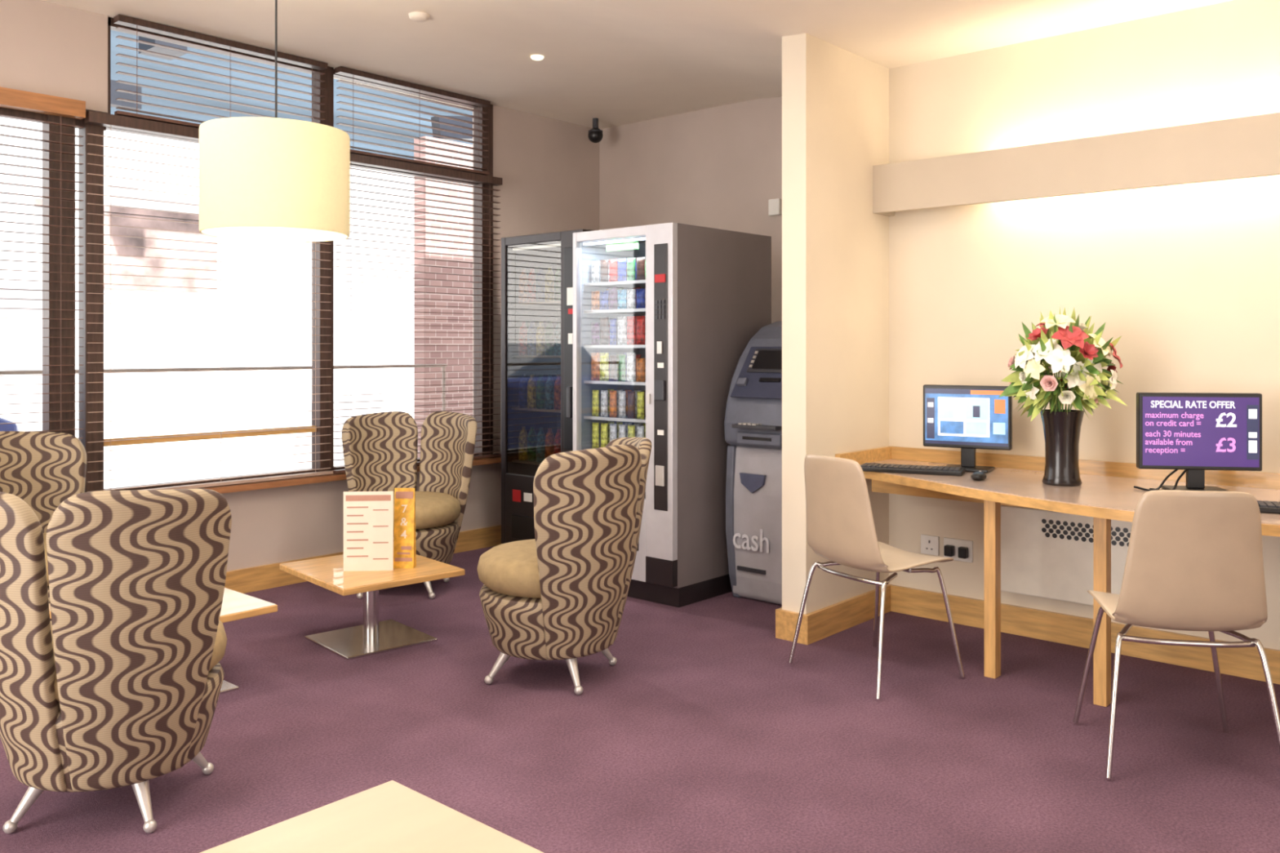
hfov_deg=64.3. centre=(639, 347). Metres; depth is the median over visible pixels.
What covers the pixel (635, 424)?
snack packet
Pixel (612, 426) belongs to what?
snack packet
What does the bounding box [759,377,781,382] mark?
card slot
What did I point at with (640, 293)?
snack packet
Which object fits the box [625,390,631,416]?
snack packet
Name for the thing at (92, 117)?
blind
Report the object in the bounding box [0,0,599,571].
wall
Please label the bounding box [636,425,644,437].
snack packet
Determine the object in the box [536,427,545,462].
drink bottle
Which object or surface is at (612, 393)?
snack packet
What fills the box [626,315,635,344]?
snack packet
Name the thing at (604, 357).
snack packet
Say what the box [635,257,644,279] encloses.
snack packet
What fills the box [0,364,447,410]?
railing
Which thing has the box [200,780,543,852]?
coffee table
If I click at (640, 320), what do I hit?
snack packet
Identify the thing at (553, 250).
vending machine
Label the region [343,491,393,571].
menu card
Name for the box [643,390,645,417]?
snack packet
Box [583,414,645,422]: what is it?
shelf
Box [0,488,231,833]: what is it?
tub chair
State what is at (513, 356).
shelf
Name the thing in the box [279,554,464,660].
coffee table
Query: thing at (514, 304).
shelf
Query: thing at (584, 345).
shelf
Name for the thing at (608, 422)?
snack packet
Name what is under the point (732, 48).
ceiling
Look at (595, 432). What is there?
snack packet
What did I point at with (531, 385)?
drink bottle
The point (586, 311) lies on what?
shelf
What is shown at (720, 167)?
wall
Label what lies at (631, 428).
snack packet
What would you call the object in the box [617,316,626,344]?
snack packet
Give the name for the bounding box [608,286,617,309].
snack packet
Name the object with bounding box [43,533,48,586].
seat cushion
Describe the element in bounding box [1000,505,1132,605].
radiator
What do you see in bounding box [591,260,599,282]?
snack packet
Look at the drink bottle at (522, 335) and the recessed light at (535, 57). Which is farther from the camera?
the drink bottle at (522, 335)
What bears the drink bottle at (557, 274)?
on the vending machine at (553, 250)
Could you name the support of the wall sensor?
attached to the wall at (720, 167)
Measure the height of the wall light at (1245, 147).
0.226 m
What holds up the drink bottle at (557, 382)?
on the vending machine at (553, 250)
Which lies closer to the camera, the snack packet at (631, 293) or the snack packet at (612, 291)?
the snack packet at (631, 293)
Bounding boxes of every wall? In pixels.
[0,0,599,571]
[600,97,782,323]
[888,0,1279,649]
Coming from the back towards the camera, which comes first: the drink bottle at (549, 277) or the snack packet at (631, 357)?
the drink bottle at (549, 277)
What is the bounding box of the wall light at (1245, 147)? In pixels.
[872,112,1279,216]
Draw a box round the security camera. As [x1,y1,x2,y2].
[587,118,603,142]
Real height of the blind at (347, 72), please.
0.465 m
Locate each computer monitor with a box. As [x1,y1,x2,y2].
[923,384,1012,472]
[1133,392,1262,491]
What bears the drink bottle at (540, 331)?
on the vending machine at (553, 250)
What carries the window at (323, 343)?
in the wall at (548, 168)
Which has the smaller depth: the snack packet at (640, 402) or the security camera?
the snack packet at (640, 402)
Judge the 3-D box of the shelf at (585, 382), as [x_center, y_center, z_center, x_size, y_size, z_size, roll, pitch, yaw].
[0.023,0.184,5.465,0.470,0.016,0.445,0,0,42]
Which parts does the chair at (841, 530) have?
leg, seat frame, leg, leg, leg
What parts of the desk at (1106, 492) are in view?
leg, leg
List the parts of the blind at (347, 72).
cord, rail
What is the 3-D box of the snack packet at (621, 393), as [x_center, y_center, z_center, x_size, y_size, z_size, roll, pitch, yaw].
[-0.093,0.297,5.331,0.048,0.140,0.030,0,0,41]
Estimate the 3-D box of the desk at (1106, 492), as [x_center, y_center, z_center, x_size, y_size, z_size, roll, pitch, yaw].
[1.912,0.880,3.732,2.684,0.800,0.933,0,0,42]
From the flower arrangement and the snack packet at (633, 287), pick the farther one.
the snack packet at (633, 287)
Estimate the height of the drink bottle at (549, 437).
0.205 m
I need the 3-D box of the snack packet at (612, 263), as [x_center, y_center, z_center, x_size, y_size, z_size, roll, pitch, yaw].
[-0.142,-0.404,5.374,0.060,0.122,0.032,0,0,40]
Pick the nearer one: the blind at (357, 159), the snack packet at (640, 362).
the snack packet at (640, 362)
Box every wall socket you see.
[920,533,939,555]
[943,537,973,562]
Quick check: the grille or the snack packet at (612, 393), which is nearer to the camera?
the grille
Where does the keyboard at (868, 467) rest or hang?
on the desk at (1106, 492)
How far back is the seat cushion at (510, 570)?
3.78 m
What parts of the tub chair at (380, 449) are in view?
leg, backrest, leg, leg, backrest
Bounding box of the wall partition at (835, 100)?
[782,33,888,613]
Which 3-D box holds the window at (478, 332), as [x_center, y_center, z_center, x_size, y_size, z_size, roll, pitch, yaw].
[-1.363,-0.432,6.181,0.085,2.275,1.150,0,0,42]
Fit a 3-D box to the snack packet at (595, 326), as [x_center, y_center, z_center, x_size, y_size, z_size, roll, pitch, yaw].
[-0.238,-0.073,5.459,0.060,0.122,0.032,0,0,39]
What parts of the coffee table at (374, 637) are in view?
plate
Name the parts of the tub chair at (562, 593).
leg, leg, backrest, leg, backrest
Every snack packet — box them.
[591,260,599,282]
[591,290,599,310]
[591,322,599,345]
[591,352,599,380]
[591,390,599,416]
[591,422,599,448]
[600,259,608,282]
[600,290,608,310]
[600,316,608,345]
[600,352,608,381]
[600,390,608,417]
[600,422,608,447]
[607,389,613,414]
[607,421,613,444]
[608,259,617,281]
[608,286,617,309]
[608,323,609,344]
[609,318,616,344]
[609,354,616,381]
[609,390,616,417]
[609,423,616,441]
[616,322,617,344]
[616,354,622,380]
[616,389,622,415]
[616,422,622,438]
[617,258,626,281]
[617,288,623,307]
[617,289,626,309]
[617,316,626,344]
[618,355,625,381]
[618,391,625,417]
[618,424,625,437]
[623,352,626,380]
[624,422,631,437]
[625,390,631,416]
[626,257,635,280]
[626,288,635,308]
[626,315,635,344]
[626,352,635,382]
[627,391,635,418]
[627,424,635,437]
[633,287,641,304]
[634,390,640,416]
[634,422,640,437]
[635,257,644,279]
[635,288,644,308]
[635,315,644,344]
[635,354,640,380]
[635,358,644,382]
[636,391,644,418]
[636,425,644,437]
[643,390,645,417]
[643,423,645,437]
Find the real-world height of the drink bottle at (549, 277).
0.205 m
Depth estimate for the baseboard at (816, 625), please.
4.52 m
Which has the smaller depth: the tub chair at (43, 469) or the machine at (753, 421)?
the tub chair at (43, 469)
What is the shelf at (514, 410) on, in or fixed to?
attached to the vending machine at (553, 250)
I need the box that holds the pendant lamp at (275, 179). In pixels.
[199,0,350,241]
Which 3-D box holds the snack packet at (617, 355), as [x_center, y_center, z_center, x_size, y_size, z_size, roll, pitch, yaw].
[-0.111,0.107,5.506,0.048,0.140,0.030,0,0,38]
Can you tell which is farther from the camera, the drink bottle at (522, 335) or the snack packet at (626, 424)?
the drink bottle at (522, 335)
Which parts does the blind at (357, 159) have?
cord, rail, cord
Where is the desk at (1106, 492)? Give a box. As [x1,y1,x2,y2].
[835,445,1279,706]
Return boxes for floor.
[0,545,1279,852]
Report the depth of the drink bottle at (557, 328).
5.99 m
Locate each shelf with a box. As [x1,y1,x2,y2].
[511,301,560,306]
[511,355,560,357]
[511,407,560,413]
[511,459,542,465]
[583,280,645,288]
[583,308,645,315]
[583,344,645,347]
[583,380,645,385]
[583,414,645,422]
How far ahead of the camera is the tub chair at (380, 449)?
5.58 m
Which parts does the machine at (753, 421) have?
trim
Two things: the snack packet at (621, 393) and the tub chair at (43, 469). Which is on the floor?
the tub chair at (43, 469)
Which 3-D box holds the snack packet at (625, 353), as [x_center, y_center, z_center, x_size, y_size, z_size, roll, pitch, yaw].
[-0.062,0.102,5.464,0.063,0.150,0.032,0,0,43]
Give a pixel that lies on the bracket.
(434, 118)
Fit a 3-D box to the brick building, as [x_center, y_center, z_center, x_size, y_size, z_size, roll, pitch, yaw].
[-1.535,-0.135,8.337,0.150,3.070,0.650,0,0,42]
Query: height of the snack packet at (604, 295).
0.105 m
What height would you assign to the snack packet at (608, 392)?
0.140 m
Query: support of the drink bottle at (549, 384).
on the vending machine at (553, 250)
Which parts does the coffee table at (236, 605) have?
plate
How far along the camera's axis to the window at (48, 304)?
4.66 m
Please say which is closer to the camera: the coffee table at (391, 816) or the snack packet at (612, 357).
the coffee table at (391, 816)
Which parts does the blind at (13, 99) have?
cord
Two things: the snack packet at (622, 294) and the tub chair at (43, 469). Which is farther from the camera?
the snack packet at (622, 294)
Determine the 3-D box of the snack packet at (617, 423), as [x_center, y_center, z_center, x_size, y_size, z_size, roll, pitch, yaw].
[-0.111,0.472,5.506,0.048,0.140,0.030,0,0,44]
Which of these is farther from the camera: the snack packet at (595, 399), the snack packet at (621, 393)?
the snack packet at (595, 399)
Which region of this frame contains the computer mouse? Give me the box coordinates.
[970,470,986,479]
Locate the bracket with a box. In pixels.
[431,115,472,140]
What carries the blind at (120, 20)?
attached to the window at (323, 343)
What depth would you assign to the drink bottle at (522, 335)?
6.20 m
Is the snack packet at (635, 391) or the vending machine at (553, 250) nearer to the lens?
the snack packet at (635, 391)
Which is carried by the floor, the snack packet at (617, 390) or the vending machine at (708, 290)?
the vending machine at (708, 290)
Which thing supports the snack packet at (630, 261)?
on the vending machine at (708, 290)
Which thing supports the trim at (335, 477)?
attached to the wall at (548, 168)
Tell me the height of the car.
1.450 m
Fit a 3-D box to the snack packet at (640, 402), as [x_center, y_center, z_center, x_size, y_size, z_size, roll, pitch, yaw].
[0.003,0.297,5.246,0.048,0.140,0.030,0,0,42]
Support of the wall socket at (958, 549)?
attached to the wall at (1187, 276)
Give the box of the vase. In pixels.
[1040,408,1084,486]
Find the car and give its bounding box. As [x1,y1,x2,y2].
[0,417,18,431]
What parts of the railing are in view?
rail, post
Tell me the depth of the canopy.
7.76 m
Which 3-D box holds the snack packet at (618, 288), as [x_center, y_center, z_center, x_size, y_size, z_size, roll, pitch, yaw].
[-0.111,-0.259,5.506,0.060,0.122,0.032,0,0,45]
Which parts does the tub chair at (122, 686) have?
leg, backrest, leg, leg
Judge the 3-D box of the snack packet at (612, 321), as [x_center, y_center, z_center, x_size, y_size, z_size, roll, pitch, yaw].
[-0.142,-0.083,5.374,0.048,0.140,0.030,0,0,44]
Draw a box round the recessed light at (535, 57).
[530,54,543,60]
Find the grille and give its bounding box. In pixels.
[1041,519,1131,546]
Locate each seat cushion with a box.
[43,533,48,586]
[393,491,460,530]
[477,538,541,598]
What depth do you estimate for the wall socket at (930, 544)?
4.82 m
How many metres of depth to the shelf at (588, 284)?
5.40 m
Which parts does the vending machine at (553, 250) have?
control panel, door handle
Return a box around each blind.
[0,87,85,439]
[84,111,333,492]
[113,14,327,128]
[332,153,502,473]
[334,66,490,175]
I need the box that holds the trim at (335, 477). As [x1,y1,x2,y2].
[192,456,501,493]
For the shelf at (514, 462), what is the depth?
6.18 m
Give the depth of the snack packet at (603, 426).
5.40 m
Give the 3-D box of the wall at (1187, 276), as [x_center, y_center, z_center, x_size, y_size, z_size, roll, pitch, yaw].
[2.999,-0.065,3.529,4.586,2.690,0.200,0,0,42]
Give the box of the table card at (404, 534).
[393,488,416,568]
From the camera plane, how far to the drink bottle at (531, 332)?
6.15 m
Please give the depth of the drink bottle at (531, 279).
6.15 m
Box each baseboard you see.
[224,524,502,593]
[775,584,892,644]
[890,584,1279,684]
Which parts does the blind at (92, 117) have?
cord, cord, rail, cord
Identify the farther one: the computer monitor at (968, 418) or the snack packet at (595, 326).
the snack packet at (595, 326)
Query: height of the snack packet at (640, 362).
0.122 m
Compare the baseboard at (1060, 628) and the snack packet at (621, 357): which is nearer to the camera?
the baseboard at (1060, 628)
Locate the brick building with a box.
[413,136,472,457]
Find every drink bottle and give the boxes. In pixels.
[518,269,527,302]
[518,321,527,355]
[518,373,528,408]
[518,426,528,460]
[527,268,536,302]
[527,321,536,355]
[527,374,536,408]
[527,426,536,461]
[536,267,545,302]
[536,321,545,355]
[536,374,545,408]
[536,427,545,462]
[544,266,554,301]
[544,320,554,355]
[544,374,554,409]
[544,428,554,458]
[554,266,560,301]
[554,320,560,355]
[554,374,560,409]
[554,429,560,453]
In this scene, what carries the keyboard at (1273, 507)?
on the desk at (1106, 492)
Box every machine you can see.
[501,229,595,543]
[573,222,771,607]
[724,320,782,604]
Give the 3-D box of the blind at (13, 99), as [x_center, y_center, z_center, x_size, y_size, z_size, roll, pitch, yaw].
[-2.983,-0.215,4.226,0.060,1.830,1.255,0,0,42]
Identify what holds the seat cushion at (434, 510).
on the tub chair at (380, 449)
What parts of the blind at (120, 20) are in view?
rail, cord, cord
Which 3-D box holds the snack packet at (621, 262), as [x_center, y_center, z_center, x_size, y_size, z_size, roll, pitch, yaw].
[-0.093,-0.404,5.331,0.060,0.122,0.032,0,0,40]
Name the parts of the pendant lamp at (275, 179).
lamp shade, cord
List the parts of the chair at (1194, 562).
leg, leg, seat frame, leg, leg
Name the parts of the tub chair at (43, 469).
backrest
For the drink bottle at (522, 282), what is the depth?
6.20 m
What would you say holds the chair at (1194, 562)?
on the floor
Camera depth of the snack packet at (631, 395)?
5.28 m
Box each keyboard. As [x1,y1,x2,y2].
[860,462,965,475]
[1257,500,1279,513]
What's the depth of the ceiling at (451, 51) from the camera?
5.42 m
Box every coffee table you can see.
[48,587,277,694]
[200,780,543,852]
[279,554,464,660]
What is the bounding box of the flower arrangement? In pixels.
[998,307,1126,422]
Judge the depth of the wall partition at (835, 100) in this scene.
4.56 m
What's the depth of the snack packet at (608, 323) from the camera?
5.54 m
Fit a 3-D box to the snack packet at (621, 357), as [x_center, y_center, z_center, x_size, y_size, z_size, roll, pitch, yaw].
[-0.093,0.107,5.331,0.048,0.140,0.030,0,0,44]
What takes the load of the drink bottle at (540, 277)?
on the vending machine at (553, 250)
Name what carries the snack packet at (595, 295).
on the vending machine at (708, 290)
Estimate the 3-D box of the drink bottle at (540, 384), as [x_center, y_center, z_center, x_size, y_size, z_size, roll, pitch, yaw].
[-0.595,0.265,6.123,0.060,0.205,0.060,0,0,42]
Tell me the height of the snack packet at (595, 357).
0.150 m
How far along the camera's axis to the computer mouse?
4.13 m
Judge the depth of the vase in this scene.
3.97 m
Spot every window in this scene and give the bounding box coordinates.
[0,106,106,435]
[78,17,333,492]
[333,69,493,470]
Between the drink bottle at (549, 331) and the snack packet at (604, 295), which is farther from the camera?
the drink bottle at (549, 331)
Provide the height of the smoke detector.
0.022 m
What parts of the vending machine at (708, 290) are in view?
door, control panel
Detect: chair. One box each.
[0,431,86,620]
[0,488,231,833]
[341,411,476,599]
[477,437,651,694]
[788,453,964,698]
[1072,489,1279,778]
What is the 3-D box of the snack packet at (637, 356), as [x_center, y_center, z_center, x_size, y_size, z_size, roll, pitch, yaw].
[-0.014,0.107,5.421,0.048,0.140,0.030,0,0,40]
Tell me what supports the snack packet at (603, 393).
on the vending machine at (708, 290)
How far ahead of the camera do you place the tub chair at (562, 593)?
3.73 m
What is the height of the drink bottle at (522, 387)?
0.205 m
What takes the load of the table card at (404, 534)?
on the coffee table at (374, 637)
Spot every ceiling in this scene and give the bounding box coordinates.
[41,0,743,129]
[418,0,1233,101]
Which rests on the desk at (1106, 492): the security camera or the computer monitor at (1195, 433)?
the computer monitor at (1195, 433)
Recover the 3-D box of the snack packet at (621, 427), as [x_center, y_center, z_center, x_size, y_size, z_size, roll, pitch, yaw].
[-0.093,0.472,5.331,0.048,0.140,0.030,0,0,43]
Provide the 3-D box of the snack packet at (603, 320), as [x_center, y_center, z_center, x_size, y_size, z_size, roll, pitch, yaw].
[-0.190,-0.087,5.417,0.063,0.150,0.032,0,0,43]
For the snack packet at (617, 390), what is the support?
on the vending machine at (708, 290)
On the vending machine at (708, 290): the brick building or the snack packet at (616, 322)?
the snack packet at (616, 322)
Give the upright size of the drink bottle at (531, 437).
0.205 m
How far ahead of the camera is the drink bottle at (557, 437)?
6.00 m
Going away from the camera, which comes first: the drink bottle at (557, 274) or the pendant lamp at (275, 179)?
the pendant lamp at (275, 179)
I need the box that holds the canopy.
[110,35,186,110]
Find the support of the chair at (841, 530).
on the floor
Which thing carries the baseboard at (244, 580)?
attached to the wall at (548, 168)
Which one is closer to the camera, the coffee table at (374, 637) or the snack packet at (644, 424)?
the coffee table at (374, 637)
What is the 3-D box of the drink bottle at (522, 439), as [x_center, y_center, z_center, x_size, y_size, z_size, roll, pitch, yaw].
[-0.712,0.585,6.226,0.060,0.205,0.060,0,0,42]
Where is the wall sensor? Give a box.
[768,198,781,216]
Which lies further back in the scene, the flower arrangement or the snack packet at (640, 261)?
the snack packet at (640, 261)
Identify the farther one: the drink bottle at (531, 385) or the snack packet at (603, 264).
the drink bottle at (531, 385)
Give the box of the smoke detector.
[408,11,429,22]
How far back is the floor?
3.31 m
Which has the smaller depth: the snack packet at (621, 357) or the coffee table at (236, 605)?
the coffee table at (236, 605)

